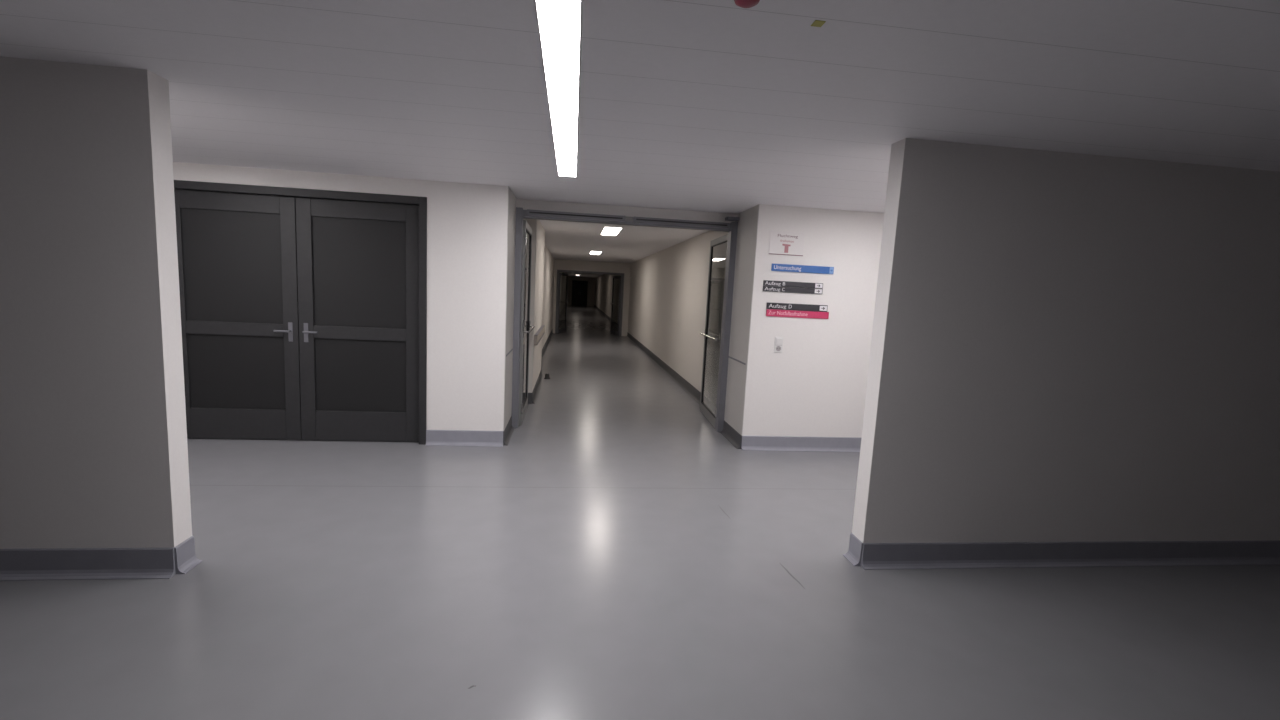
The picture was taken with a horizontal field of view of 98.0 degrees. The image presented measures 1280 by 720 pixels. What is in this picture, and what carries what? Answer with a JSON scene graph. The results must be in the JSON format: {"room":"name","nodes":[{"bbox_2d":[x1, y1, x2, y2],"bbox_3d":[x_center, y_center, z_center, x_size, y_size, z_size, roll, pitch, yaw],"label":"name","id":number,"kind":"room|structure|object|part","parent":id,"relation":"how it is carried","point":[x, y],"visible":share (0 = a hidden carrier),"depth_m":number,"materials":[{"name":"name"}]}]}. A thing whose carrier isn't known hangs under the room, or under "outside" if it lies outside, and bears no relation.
{"room":"hospital interior","nodes":[
{"label":"hospital interior","id":0,"kind":"room"},
{"bbox_2d":[0,56,191,548],"bbox_3d":[-4.855,-0.214,2.527,4.980,2.513,0.140,2,7,-7],"label":"wall","id":1,"kind":"structure","parent":0,"point":[94,446],"depth_m":2.72,"materials":[{"name":"paint"}]},
{"bbox_2d":[0,536,201,580],"bbox_3d":[-4.889,0.961,2.654,5.025,0.148,0.185,2,7,-7],"label":"baseboard","id":2,"kind":"structure","parent":1,"relation":"attached to","point":[26,564],"depth_m":2.85,"materials":[{"name":"grey plastic"}]},
{"bbox_2d":[173,162,507,430],"bbox_3d":[-4.506,-0.556,5.404,6.360,2.513,0.830,2,7,-7],"label":"wall","id":3,"kind":"structure","parent":0,"point":[467,223],"depth_m":5.29,"materials":[{"name":"paint"}]},
{"bbox_2d":[174,180,426,444],"bbox_3d":[-3.208,-0.392,5.234,2.345,2.360,0.173,2,7,-7],"label":"door","id":4,"kind":"structure","parent":3,"relation":"in","point":[304,311],"depth_m":5.22,"materials":[{"name":"black paint"}]},
{"bbox_3d":[-3.753,-0.446,5.163,0.846,1.850,0.010,2,7,-7],"label":"panel","id":5,"kind":"part","parent":4,"relation":"part of","materials":[{"name":"black wood"}]},
{"bbox_3d":[-3.325,-0.261,5.183,0.140,0.180,0.065,2,7,-7],"label":"lever handle","id":6,"kind":"part","parent":4,"relation":"part of","materials":[{"name":"metal"}]},
{"bbox_3d":[-3.091,-0.252,5.212,0.140,0.180,0.065,2,7,-7],"label":"lever handle","id":7,"kind":"part","parent":4,"relation":"part of","materials":[{"name":"metal"}]},
{"bbox_3d":[-2.659,-0.408,5.300,0.846,1.850,0.010,2,7,-7],"label":"panel","id":8,"kind":"part","parent":4,"relation":"part of","materials":[{"name":"black wood"}]},
{"bbox_2d":[425,430,502,446],"bbox_3d":[-1.724,0.770,5.467,0.735,0.148,0.045,2,7,-7],"label":"baseboard","id":9,"kind":"structure","parent":3,"relation":"attached to","point":[433,437],"depth_m":5.48,"materials":[{"name":"grey plastic"}]},
{"bbox_2d":[503,416,514,445],"bbox_3d":[-1.381,0.736,5.877,0.045,0.148,0.690,2,7,-7],"label":"baseboard","id":10,"kind":"structure","parent":3,"relation":"attached to","point":[507,433],"depth_m":5.81,"materials":[{"name":"rubber"}]},
{"bbox_2d":[523,218,553,392],"bbox_3d":[-2.204,-1.331,12.531,0.355,2.513,12.860,2,7,-7],"label":"wall","id":11,"kind":"structure","parent":0,"point":[542,260],"depth_m":8.37,"materials":[{"name":"paint"}]},
{"bbox_2d":[528,369,542,403],"bbox_3d":[-1.583,0.455,8.041,0.200,0.148,3.410,2,7,-7],"label":"baseboard","id":12,"kind":"structure","parent":11,"relation":"attached to","point":[532,397],"depth_m":8.12,"materials":[{"name":"rubber"}]},
{"bbox_2d":[534,325,544,344],"bbox_3d":[-1.537,-0.399,8.549,0.048,0.140,2.060,2,7,-7],"label":"handrail","id":13,"kind":"object","parent":11,"relation":"attached to","point":[539,334],"visible":1,"depth_m":8.09,"materials":[{"name":"beige plastic"}]},
{"bbox_2d":[567,276,595,305],"bbox_3d":[-5.288,-6.075,49.251,2.590,2.513,0.200,2,7,-7],"label":"wall","id":14,"kind":"structure","parent":0,"point":[591,281],"depth_m":49.17,"materials":[{"name":"paint"}]},
{"bbox_2d":[571,280,587,305],"bbox_3d":[-5.352,-5.918,49.232,1.350,2.200,0.182,2,7,-7],"label":"door","id":15,"kind":"structure","parent":14,"relation":"in","point":[578,287],"depth_m":49.19,"materials":[{"name":"black paint"}]},
{"bbox_2d":[516,199,736,222],"bbox_3d":[-0.122,-1.642,6.174,2.452,0.113,0.070,2,7,-7],"label":"lintel","id":16,"kind":"object","parent":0,"point":[526,204],"visible":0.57,"depth_m":6.13,"materials":[{"name":"paint"}]},
{"bbox_2d":[503,186,758,434],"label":"door","id":17,"kind":"structure","parent":16,"relation":"attached to","point":[733,254],"depth_m":6.16,"materials":[{"name":"metal"}]},
{"bbox_3d":[-1.388,-0.481,6.718,0.012,2.130,0.970,2,7,-8],"label":"glass pane","id":18,"kind":"part","parent":17,"relation":"part of","materials":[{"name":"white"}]},
{"bbox_3d":[0.942,-0.399,7.008,0.012,2.130,0.970,2,7,-5],"label":"glass pane","id":19,"kind":"part","parent":17,"relation":"part of","materials":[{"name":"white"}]},
{"bbox_2d":[0,305,1279,719],"bbox_3d":[-2.296,-1.277,22.816,15.400,0.150,56.200,2,7,-7],"label":"floor","id":20,"kind":"structure","parent":0,"point":[588,565],"depth_m":2.83,"materials":[{"name":"plastic"}]},
{"bbox_2d":[781,565,804,588],"bbox_3d":[0.884,1.254,3.236,0.037,0.001,0.300,2,7,-7],"label":"scuff mark","id":21,"kind":"object","parent":20,"relation":"on","point":[781,565],"visible":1,"depth_m":3.23,"materials":[{"name":"grey"}]},
{"bbox_2d":[0,0,1279,277],"bbox_3d":[-2.163,-3.916,22.486,15.400,0.150,56.200,2,7,-7],"label":"ceiling","id":22,"kind":"structure","parent":0,"point":[718,106],"depth_m":2.45,"materials":[{"name":"white paint"}]},
{"bbox_2d":[534,0,582,176],"bbox_3d":[-0.415,-1.319,3.056,0.156,0.011,3.116,2,7,-7],"label":"recessed light","id":23,"kind":"object","parent":22,"relation":"in","point":[559,22],"visible":1,"depth_m":2.33,"materials":[{"name":"white plastic"}]},
{"bbox_2d":[589,251,601,254],"bbox_3d":[-1.146,-2.764,14.329,0.290,0.012,1.240,2,7,-7],"label":"recessed light","id":24,"kind":"object","parent":22,"relation":"in","point":[591,252],"visible":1,"depth_m":14.21,"materials":[{"name":"white plastic"}]},
{"bbox_2d":[600,226,622,235],"bbox_3d":[-0.464,-2.041,8.818,0.290,0.012,1.240,2,7,-7],"label":"recessed light","id":25,"kind":"object","parent":22,"relation":"in","point":[613,231],"visible":1,"depth_m":8.71,"materials":[{"name":"white plastic"}]},
{"bbox_2d":[601,227,620,234],"bbox_3d":[-0.464,-2.042,8.818,0.250,0.007,1.200,2,7,-7],"label":"diffuser","id":26,"kind":"object","parent":25,"relation":"attached to","point":[606,230],"depth_m":8.71,"materials":[{"name":"white plastic"}]},
{"bbox_2d":[734,0,759,7],"bbox_3d":[0.320,-1.086,1.658,0.116,0.053,0.116,2,7,-7],"label":"beacon","id":27,"kind":"object","parent":22,"relation":"attached to","point":[741,3],"visible":1,"depth_m":1.66,"materials":[{"name":"red plastic"}]},
{"bbox_2d":[811,20,825,26],"bbox_3d":[0.595,-1.122,1.854,0.036,0.002,0.040,2,7,-7],"label":"sticker","id":28,"kind":"object","parent":22,"relation":"attached to","point":[817,23],"visible":1,"depth_m":1.85,"materials":[{"name":"yellow paper"}]},
{"bbox_2d":[595,231,727,391],"bbox_3d":[-1.335,-3.223,28.029,0.200,2.513,43.660,2,7,-7],"label":"wall","id":29,"kind":"structure","parent":0,"point":[669,286],"depth_m":10.77,"materials":[{"name":"paint"}]},
{"bbox_2d":[552,259,630,335],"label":"door frame","id":30,"kind":"structure","parent":29,"relation":"in","point":[621,284],"depth_m":19.09,"materials":[{"name":"paint"}]},
{"bbox_3d":[-2.906,-2.170,18.979,0.100,2.510,0.220,2,7,-7],"label":"panel","id":31,"kind":"part","parent":30,"relation":"part of","materials":[{"name":"paint"}]},
{"bbox_3d":[-2.724,-2.043,19.612,0.012,1.900,0.930,4,7,7],"label":"glass pane","id":32,"kind":"part","parent":30,"relation":"part of","materials":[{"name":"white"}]},
{"bbox_3d":[-1.672,-3.199,18.993,2.280,0.350,0.220,2,7,-7],"label":"lintel panel","id":33,"kind":"part","parent":30,"relation":"part of","materials":[{"name":"paint"}]},
{"bbox_3d":[-0.860,-1.979,19.850,0.012,1.900,0.930,1,7,-18],"label":"glass pane","id":34,"kind":"part","parent":30,"relation":"part of","materials":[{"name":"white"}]},
{"bbox_3d":[-0.491,-2.086,19.280,0.210,2.510,0.220,2,7,-7],"label":"panel","id":35,"kind":"part","parent":30,"relation":"part of","materials":[{"name":"paint"}]},
{"bbox_2d":[594,305,700,403],"bbox_3d":[-1.504,-2.043,28.062,0.045,0.148,43.460,2,7,-7],"label":"baseboard","id":36,"kind":"structure","parent":29,"relation":"attached to","point":[691,390],"depth_m":10.97,"materials":[{"name":"rubber"}]},
{"bbox_2d":[737,204,883,437],"bbox_3d":[4.147,-0.254,6.483,6.188,2.513,0.830,2,7,-7],"label":"wall","id":37,"kind":"structure","parent":0,"point":[817,385],"depth_m":5.77,"materials":[{"name":"paint"}]},
{"bbox_2d":[720,420,741,448],"bbox_3d":[1.006,0.819,6.175,0.045,0.148,0.690,2,7,-7],"label":"baseboard","id":38,"kind":"structure","parent":37,"relation":"attached to","point":[728,432],"depth_m":6.14,"materials":[{"name":"rubber"}]},
{"bbox_2d":[729,356,745,364],"bbox_3d":[1.062,0.003,6.095,0.010,0.020,0.630,2,7,-7],"label":"door frame","id":39,"kind":"structure","parent":37,"relation":"attached to","point":[729,356],"depth_m":6.05,"materials":[{"name":"metal"}]},
{"bbox_2d":[774,337,782,352],"bbox_3d":[1.432,-0.157,5.741,0.086,0.162,0.014,2,7,-7],"label":"light switch","id":40,"kind":"object","parent":37,"relation":"attached to","point":[778,345],"visible":1,"depth_m":5.74,"materials":[{"name":"white plastic"}]},
{"bbox_2d":[769,231,804,255],"bbox_3d":[1.484,-1.177,5.617,0.360,0.233,0.006,2,7,-7],"label":"notice","id":41,"kind":"object","parent":37,"relation":"attached to","point":[781,242],"visible":1,"depth_m":5.62,"materials":[{"name":"white"}]},
{"bbox_2d":[763,280,822,293],"bbox_3d":[1.565,-0.743,5.679,0.633,0.112,0.015,2,7,-7],"label":"direction sign","id":42,"kind":"object","parent":37,"relation":"attached to","point":[771,286],"visible":1,"depth_m":5.67,"materials":[{"name":"black plastic"}]},
{"bbox_3d":[1.563,-0.715,5.684,0.633,0.054,0.012,2,7,-7],"label":"panel","id":43,"kind":"part","parent":42,"relation":"part of","materials":[{"name":"black plastic"}]},
{"bbox_3d":[1.566,-0.771,5.677,0.633,0.054,0.012,2,7,-7],"label":"panel","id":44,"kind":"part","parent":42,"relation":"part of","materials":[{"name":"black plastic"}]},
{"bbox_2d":[766,302,828,318],"bbox_3d":[1.624,-0.506,5.718,0.670,0.140,0.015,2,7,-7],"label":"direction sign","id":45,"kind":"object","parent":37,"relation":"attached to","point":[783,309],"visible":1,"depth_m":5.71,"materials":[{"name":"black"}]},
{"bbox_3d":[1.616,-0.543,5.713,0.650,0.067,0.012,2,7,-7],"label":"panel","id":46,"kind":"part","parent":45,"relation":"part of","materials":[{"name":"black plastic"}]},
{"bbox_3d":[1.622,-0.472,5.723,0.670,0.071,0.012,2,7,-7],"label":"panel","id":47,"kind":"part","parent":45,"relation":"part of","materials":[{"name":"red plastic"}]},
{"bbox_2d":[741,435,860,451],"bbox_3d":[4.140,0.974,6.198,6.188,0.148,0.045,2,7,-7],"label":"baseboard","id":48,"kind":"structure","parent":37,"relation":"attached to","point":[753,443],"depth_m":5.91,"materials":[{"name":"grey plastic"}]},
{"bbox_2d":[771,263,833,273],"bbox_3d":[1.660,-0.928,5.667,0.660,0.073,0.015,2,7,-7],"label":"direction sign","id":49,"kind":"object","parent":37,"relation":"attached to","point":[775,267],"visible":1,"depth_m":5.66,"materials":[{"name":"blue plastic"}]},
{"bbox_2d":[852,138,1279,542],"bbox_3d":[4.477,0.111,3.691,6.200,2.513,0.140,2,7,-7],"label":"wall","id":50,"kind":"structure","parent":0,"point":[1066,347],"depth_m":3.38,"materials":[{"name":"paint"}]},
{"bbox_2d":[843,533,1279,569],"bbox_3d":[4.398,1.285,3.812,6.245,0.148,0.185,2,7,-7],"label":"baseboard","id":51,"kind":"structure","parent":50,"relation":"attached to","point":[951,555],"depth_m":3.54,"materials":[{"name":"grey plastic"}]},
{"bbox_3d":[-4.863,-4.149,34.015,0.200,2.513,30.800,2,7,-7],"label":"wall","id":52,"kind":"structure","parent":0,"visible":0},
{"bbox_2d":[541,329,552,360],"bbox_3d":[-4.339,-2.470,30.336,0.045,0.148,38.200,2,7,-7],"label":"baseboard","id":53,"kind":"structure","parent":52,"relation":"attached to","point":[544,349],"depth_m":14.72,"materials":[{"name":"rubber"}]}
]}

